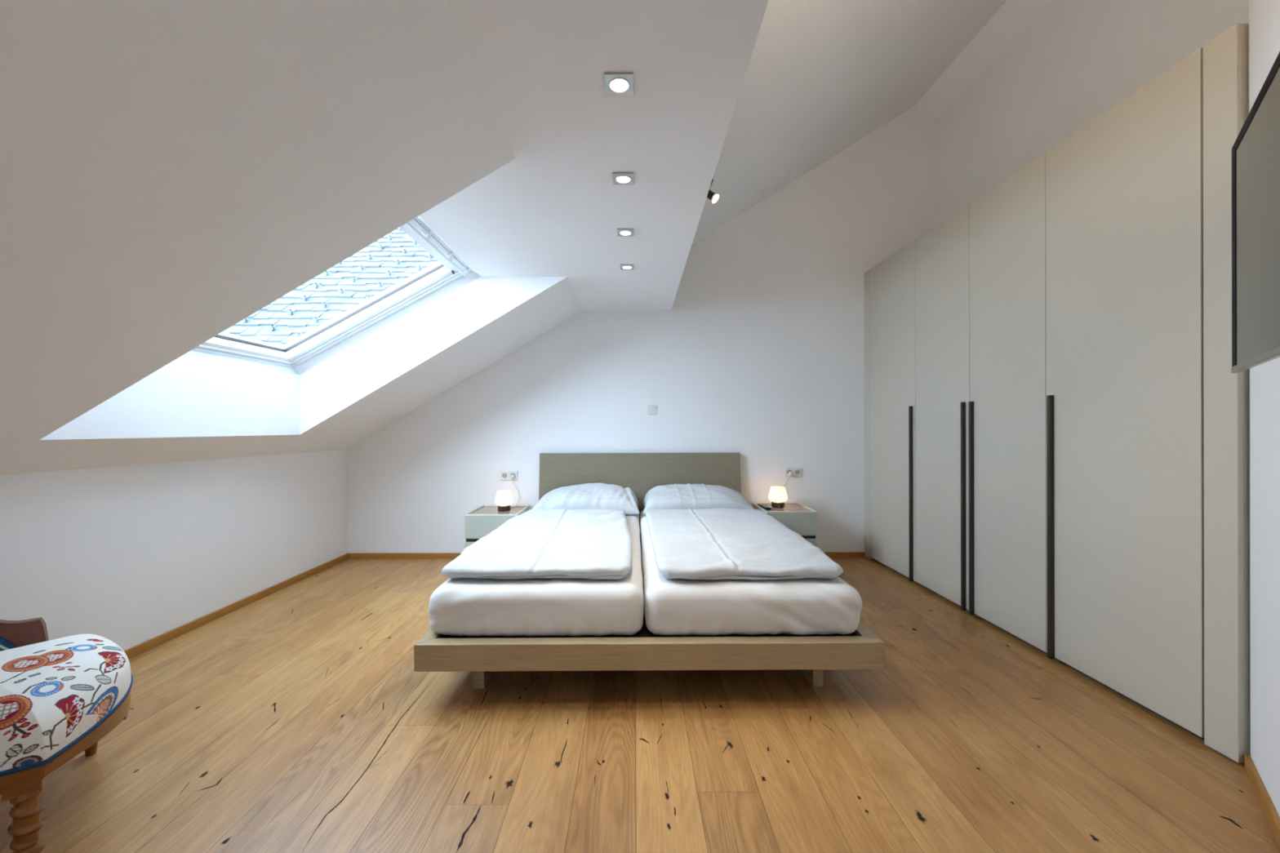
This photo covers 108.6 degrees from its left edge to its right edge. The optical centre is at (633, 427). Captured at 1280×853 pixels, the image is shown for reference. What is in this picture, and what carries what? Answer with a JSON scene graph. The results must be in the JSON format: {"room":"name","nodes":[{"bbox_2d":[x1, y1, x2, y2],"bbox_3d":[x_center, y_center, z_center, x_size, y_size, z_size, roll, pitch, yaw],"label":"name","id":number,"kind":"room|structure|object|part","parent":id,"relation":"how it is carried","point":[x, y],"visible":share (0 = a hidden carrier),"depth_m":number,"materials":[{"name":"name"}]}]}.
{"room":"bedroom","nodes":[
{"label":"bedroom","id":0,"kind":"room"},
{"bbox_2d":[0,448,347,650],"bbox_3d":[-2.627,0.717,1.220,0.220,1.058,5.640,0,0,0],"label":"wall","id":1,"kind":"structure","parent":0,"point":[127,556],"depth_m":2.44,"materials":[{"name":"white paint"}]},
{"bbox_2d":[124,553,348,659],"bbox_3d":[-2.508,1.122,1.220,0.016,0.046,5.640,0,0,0],"label":"baseboard","id":2,"kind":"structure","parent":1,"relation":"attached to","point":[148,645],"depth_m":2.79,"materials":[{"name":"brown wood"}]},
{"bbox_2d":[0,0,582,475],"bbox_3d":[-1.702,-0.456,1.220,2.499,1.791,5.640,0,0,0],"label":"ceiling","id":3,"kind":"structure","parent":0,"point":[171,171],"depth_m":1.32,"materials":[{"name":"white paint"}]},
{"bbox_2d":[182,215,480,374],"bbox_3d":[-1.713,-0.783,2.451,1.378,0.868,1.417,0,0,0],"label":"window","id":4,"kind":"structure","parent":3,"relation":"attached to","point":[451,272],"depth_m":3.01,"materials":[{"name":"white paint"}]},
{"bbox_2d":[419,0,768,310],"bbox_3d":[-0.359,-1.256,1.220,1.368,0.447,5.640,0,0,0],"label":"ceiling","id":5,"kind":"structure","parent":0,"point":[556,209],"depth_m":1.64,"materials":[{"name":"white paint"}]},
{"bbox_2d":[604,72,633,95],"bbox_3d":[-0.044,-1.028,1.379,0.085,0.009,0.085,0,0,0],"label":"recessed light","id":6,"kind":"object","parent":5,"relation":"in","point":[615,83],"visible":1,"depth_m":1.37,"materials":[{"name":"silver metal"}]},
{"bbox_2d":[612,172,633,184],"bbox_3d":[-0.044,-1.028,1.901,0.085,0.009,0.085,0,0,0],"label":"recessed light","id":7,"kind":"object","parent":5,"relation":"in","point":[619,178],"visible":1,"depth_m":1.90,"materials":[{"name":"silver metal"}]},
{"bbox_2d":[617,228,633,236],"bbox_3d":[-0.044,-1.028,2.424,0.085,0.009,0.085,0,0,0],"label":"recessed light","id":8,"kind":"object","parent":5,"relation":"in","point":[621,232],"visible":1,"depth_m":2.42,"materials":[{"name":"silver metal"}]},
{"bbox_2d":[620,264,633,269],"bbox_3d":[-0.044,-1.028,2.945,0.085,0.009,0.085,0,0,0],"label":"recessed light","id":9,"kind":"object","parent":5,"relation":"in","point":[622,266],"visible":1,"depth_m":2.93,"materials":[{"name":"silver metal"}]},
{"bbox_2d":[706,178,719,204],"bbox_3d":[0.347,-1.131,2.110,0.051,0.219,0.099,0,0,-43],"label":"spotlight","id":10,"kind":"object","parent":5,"relation":"attached to","point":[714,197],"visible":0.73,"depth_m":2.09,"materials":[{"name":"black metal"}]},
{"bbox_2d":[0,557,1279,852],"bbox_3d":[0.072,1.190,1.220,5.176,0.100,5.640,0,0,0],"label":"floor","id":11,"kind":"structure","parent":0,"point":[300,717],"depth_m":1.61,"materials":[{"name":"brown wood"}]},
{"bbox_2d":[0,617,133,852],"bbox_3d":[-1.885,0.749,1.245,0.712,0.791,0.737,0,0,-40],"label":"upholstered chair","id":12,"kind":"object","parent":11,"relation":"on","point":[60,697],"visible":1,"depth_m":1.25,"materials":[{"name":"fabric"}]},
{"bbox_3d":[-1.979,0.599,1.167,0.466,0.492,0.734,0,0,-40],"label":"frame","id":13,"kind":"part","parent":12,"relation":"part of","materials":[{"name":"red wood"}]},
{"bbox_3d":[-1.535,0.996,1.163,0.062,0.294,0.062,0,0,-40],"label":"leg","id":14,"kind":"part","parent":12,"relation":"part of","materials":[{"name":"brown wood"}]},
{"bbox_3d":[-1.863,0.884,1.270,0.633,0.073,0.662,0,0,-40],"label":"seat rail","id":15,"kind":"part","parent":12,"relation":"part of","materials":[{"name":"brown wood"}]},
{"bbox_2d":[0,634,131,771],"bbox_3d":[-1.863,0.759,1.270,0.635,0.165,0.665,0,0,-40],"label":"seat cushion","id":16,"kind":"object","parent":12,"relation":"on","point":[55,694],"depth_m":1.27,"materials":[{"name":"fabric"}]},
{"bbox_3d":[-1.902,0.997,1.611,0.062,0.294,0.062,0,0,-40],"label":"leg","id":17,"kind":"part","parent":12,"relation":"part of","materials":[{"name":"brown wood"}]},
{"bbox_2d":[464,505,529,548],"bbox_3d":[-1.116,0.909,3.800,0.408,0.468,0.445,0,0,0],"label":"nightstand","id":18,"kind":"object","parent":11,"relation":"on","point":[479,522],"visible":0.44,"depth_m":3.58,"materials":[{"name":"paint"}]},
{"bbox_3d":[-1.116,0.992,3.778,0.403,0.210,0.400,0,0,0],"label":"drawer","id":19,"kind":"part","parent":18,"relation":"part of","materials":[{"name":"grey paint"}]},
{"bbox_3d":[-1.116,0.775,3.778,0.403,0.176,0.400,0,0,0],"label":"drawer","id":20,"kind":"part","parent":18,"relation":"part of","materials":[{"name":"grey paint"}]},
{"bbox_2d":[494,474,519,511],"bbox_3d":[-1.075,0.547,3.881,0.147,0.277,0.286,0,0,0],"label":"table lamp","id":21,"kind":"object","parent":18,"relation":"on","point":[504,499],"visible":1,"depth_m":3.76,"materials":[{"name":"white glass"}]},
{"bbox_3d":[-1.076,0.582,3.810,0.144,0.114,0.144,0,0,0],"label":"lamp shade","id":22,"kind":"part","parent":21,"relation":"part of","materials":[{"name":"white glass"}]},
{"bbox_2d":[413,452,884,688],"bbox_3d":[0.059,0.679,2.942,1.916,0.922,2.145,0,0,0],"label":"double bed","id":23,"kind":"object","parent":11,"relation":"on","point":[861,649],"visible":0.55,"depth_m":1.88,"materials":[{"name":"beige wood"}]},
{"bbox_3d":[-0.868,0.935,2.925,0.061,0.110,2.118,0,0,0],"label":"rail","id":24,"kind":"part","parent":23,"relation":"part of","materials":[{"name":"beige wood"}]},
{"bbox_3d":[-0.679,1.064,2.061,0.047,0.154,0.100,0,0,0],"label":"leg","id":25,"kind":"part","parent":23,"relation":"part of","materials":[{"name":"beige wood"}]},
{"bbox_2d":[428,514,644,636],"bbox_3d":[-0.420,0.789,2.928,0.934,0.223,2.003,0,0,0],"label":"mattress","id":26,"kind":"object","parent":23,"relation":"on","point":[464,606],"visible":0.46,"depth_m":1.94,"materials":[{"name":"white fabric"}]},
{"bbox_2d":[441,508,631,579],"bbox_3d":[-0.452,0.637,2.758,0.889,0.082,1.523,0,0,0],"label":"duvet","id":27,"kind":"object","parent":26,"relation":"on","point":[593,544],"visible":1,"depth_m":2.31,"materials":[{"name":"white fabric"}]},
{"bbox_2d":[532,483,639,515],"bbox_3d":[-0.384,0.565,3.725,0.860,0.211,0.390,0,0,0],"label":"pillow","id":28,"kind":"object","parent":26,"relation":"on","point":[586,495],"visible":0.73,"depth_m":3.60,"materials":[{"name":"white fabric"}]},
{"bbox_3d":[0.052,0.579,3.980,1.752,0.722,0.070,0,0,0],"label":"headboard","id":29,"kind":"part","parent":23,"relation":"part of","materials":[{"name":"beige wood"}]},
{"bbox_3d":[0.066,0.933,1.900,1.912,0.110,0.060,0,0,0],"label":"foot rail","id":30,"kind":"part","parent":23,"relation":"part of","materials":[{"name":"beige wood"}]},
{"bbox_2d":[640,509,862,635],"bbox_3d":[0.513,0.786,2.921,0.935,0.223,2.016,0,0,0],"label":"mattress","id":31,"kind":"object","parent":23,"relation":"on","point":[805,606],"visible":0.49,"depth_m":1.94,"materials":[{"name":"white fabric"}]},
{"bbox_2d":[642,483,754,514],"bbox_3d":[0.516,0.563,3.725,0.900,0.211,0.380,0,0,0],"label":"pillow","id":32,"kind":"object","parent":31,"relation":"on","point":[672,496],"visible":0.7,"depth_m":3.60,"materials":[{"name":"white fabric"}]},
{"bbox_2d":[644,507,843,580],"bbox_3d":[0.547,0.639,2.756,0.929,0.084,1.554,0,0,0],"label":"duvet","id":33,"kind":"object","parent":31,"relation":"on","point":[720,543],"visible":1,"depth_m":2.34,"materials":[{"name":"white fabric"}]},
{"bbox_3d":[0.809,1.061,2.070,0.047,0.154,0.100,0,0,0],"label":"leg","id":34,"kind":"part","parent":23,"relation":"part of","materials":[{"name":"beige wood"}]},
{"bbox_3d":[0.987,0.931,2.936,0.061,0.110,2.118,0,0,0],"label":"rail","id":35,"kind":"part","parent":23,"relation":"part of","materials":[{"name":"beige wood"}]},
{"bbox_2d":[751,502,817,546],"bbox_3d":[1.230,0.894,3.800,0.397,0.486,0.445,0,0,0],"label":"nightstand","id":36,"kind":"object","parent":11,"relation":"on","point":[801,519],"visible":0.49,"depth_m":3.58,"materials":[{"name":"paint"}]},
{"bbox_2d":[757,503,771,510],"bbox_3d":[1.075,0.651,3.800,0.046,0.020,0.200,0,0,-5],"label":"remote control","id":37,"kind":"object","parent":36,"relation":"on","point":[763,506],"visible":1,"depth_m":3.75,"materials":[{"name":"black plastic"}]},
{"bbox_2d":[764,471,792,507],"bbox_3d":[1.258,0.522,3.914,0.333,0.277,0.193,0,0,-39],"label":"table lamp","id":38,"kind":"object","parent":36,"relation":"on","point":[777,495],"visible":0.91,"depth_m":3.79,"materials":[{"name":"white glass"}]},
{"bbox_3d":[1.201,0.555,3.840,0.152,0.120,0.152,0,0,0],"label":"lamp shade","id":39,"kind":"part","parent":38,"relation":"part of","materials":[{"name":"white glass"}]},
{"bbox_3d":[1.230,0.751,3.778,0.392,0.176,0.400,0,0,0],"label":"drawer","id":40,"kind":"part","parent":36,"relation":"part of","materials":[{"name":"grey paint"}]},
{"bbox_3d":[1.231,0.978,3.778,0.392,0.229,0.400,0,0,0],"label":"drawer","id":41,"kind":"part","parent":36,"relation":"part of","materials":[{"name":"grey paint"}]},
{"bbox_2d":[864,22,1250,763],"bbox_3d":[2.327,-0.111,2.790,0.654,2.492,2.496,0,0,0],"label":"wardrobe","id":42,"kind":"object","parent":11,"relation":"on","point":[1057,416],"visible":1,"depth_m":2.03,"materials":[{"name":"beige paint"}]},
{"bbox_3d":[2.033,-0.115,3.993,0.020,2.484,0.091,0,0,0],"label":"filler panel","id":43,"kind":"part","parent":42,"relation":"part of","materials":[{"name":"beige paint"}]},
{"bbox_3d":[2.033,-0.126,3.624,0.020,2.462,0.638,0,0,0],"label":"door","id":44,"kind":"part","parent":42,"relation":"part of","materials":[{"name":"beige paint"}]},
{"bbox_3d":[2.012,0.478,3.342,0.022,1.271,0.016,0,0,0],"label":"handle","id":45,"kind":"part","parent":42,"relation":"part of","materials":[{"name":"brown metal"}]},
{"bbox_3d":[2.033,-0.126,3.038,0.020,2.462,0.528,0,0,0],"label":"door","id":46,"kind":"part","parent":42,"relation":"part of","materials":[{"name":"beige paint"}]},
{"bbox_3d":[2.012,0.478,2.811,0.022,1.271,0.016,0,0,0],"label":"handle","id":47,"kind":"part","parent":42,"relation":"part of","materials":[{"name":"brown metal"}]},
{"bbox_3d":[2.012,0.478,2.743,0.022,1.271,0.016,0,0,0],"label":"handle","id":48,"kind":"part","parent":42,"relation":"part of","materials":[{"name":"brown metal"}]},
{"bbox_3d":[2.033,-0.126,2.517,0.020,2.462,0.510,0,0,0],"label":"door","id":49,"kind":"part","parent":42,"relation":"part of","materials":[{"name":"beige paint"}]},
{"bbox_3d":[2.012,0.478,2.222,0.022,1.271,0.016,0,0,0],"label":"handle","id":50,"kind":"part","parent":42,"relation":"part of","materials":[{"name":"brown metal"}]},
{"bbox_3d":[2.033,-0.126,1.950,0.020,2.462,0.618,0,0,0],"label":"door","id":51,"kind":"part","parent":42,"relation":"part of","materials":[{"name":"beige paint"}]},
{"bbox_3d":[2.033,-0.117,1.588,0.020,2.480,0.092,0,0,0],"label":"panel","id":52,"kind":"part","parent":42,"relation":"part of","materials":[{"name":"beige paint"}]},
{"bbox_3d":[2.233,-0.117,1.551,0.380,2.480,0.018,0,0,0],"label":"panel","id":53,"kind":"part","parent":42,"relation":"part of","materials":[{"name":"beige paint"}]},
{"bbox_2d":[346,105,936,557],"bbox_3d":[-0.002,-1.010,4.140,5.900,4.500,0.200,0,0,0],"label":"wall","id":54,"kind":"structure","parent":0,"point":[757,354],"depth_m":4.04,"materials":[{"name":"white paint"}]},
{"bbox_2d":[500,471,517,479],"bbox_3d":[-1.098,0.418,4.033,0.153,0.082,0.014,0,0,0],"label":"power outlet","id":55,"kind":"object","parent":54,"relation":"attached to","point":[504,475],"visible":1,"depth_m":4.03,"materials":[{"name":"white plastic"}]},
{"bbox_2d":[348,551,865,558],"bbox_3d":[-0.239,1.117,4.032,4.522,0.046,0.016,0,0,0],"label":"baseboard","id":56,"kind":"structure","parent":54,"relation":"attached to","point":[830,554],"depth_m":4.02,"materials":[{"name":"brown wood"}]},
{"bbox_2d":[647,404,656,414],"bbox_3d":[0.158,-0.157,4.033,0.082,0.082,0.014,0,0,0],"label":"light switch","id":57,"kind":"object","parent":54,"relation":"attached to","point":[651,409],"visible":1,"depth_m":4.03,"materials":[{"name":"white plastic"}]},
{"bbox_2d":[784,467,801,476],"bbox_3d":[1.396,0.388,4.033,0.153,0.082,0.014,0,0,0],"label":"power outlet","id":58,"kind":"object","parent":54,"relation":"attached to","point":[797,472],"visible":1,"depth_m":4.03,"materials":[{"name":"white plastic"}]},
{"bbox_2d":[692,0,1052,244],"bbox_3d":[1.380,-2.196,1.220,2.670,1.735,5.640,0,0,0],"label":"ceiling","id":59,"kind":"structure","parent":0,"point":[821,77],"depth_m":2.91,"materials":[{"name":"white paint"}]},
{"bbox_2d":[936,0,1248,224],"bbox_3d":[2.756,-0.916,2.785,0.200,4.300,2.510,0,0,0],"label":"wall","id":60,"kind":"structure","parent":0,"point":[1076,60],"depth_m":2.88,"materials":[{"name":"white paint"}]},
{"bbox_2d":[1248,0,1279,817],"bbox_3d":[0.886,-0.912,-0.035,3.940,4.300,3.130,0,0,0],"label":"wall","id":61,"kind":"structure","parent":0,"point":[1264,15],"depth_m":1.39,"materials":[{"name":"white paint"}]},
{"bbox_2d":[1231,51,1279,373],"bbox_3d":[1.321,-0.471,0.869,0.092,0.636,1.130,0,0,45],"label":"television","id":62,"kind":"object","parent":61,"relation":"attached to","point":[1255,150],"visible":1,"depth_m":1.10,"materials":[{"name":"black plastic"}]},
{"bbox_3d":[1.294,-0.162,0.897,0.013,0.018,1.130,0,0,45],"label":"trim","id":63,"kind":"part","parent":62,"relation":"part of","materials":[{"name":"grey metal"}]},
{"bbox_2d":[1244,754,1279,848],"bbox_3d":[0.479,1.116,-0.029,0.016,0.046,4.426,0,0,45],"label":"baseboard","id":64,"kind":"structure","parent":61,"relation":"attached to","point":[1271,814],"depth_m":1.37,"materials":[{"name":"brown wood"}]},
{"label":"outside","id":65,"kind":"structure","parent":0,"visible":0},
{"bbox_2d":[222,227,438,346],"bbox_3d":[-6.346,-3.797,10.645,6.876,5.600,5.542,0,0,0],"label":"neighbouring roof","id":66,"kind":"structure","parent":65,"point":[396,256],"depth_m":9.63,"materials":[{"name":"white tile"}]}
]}

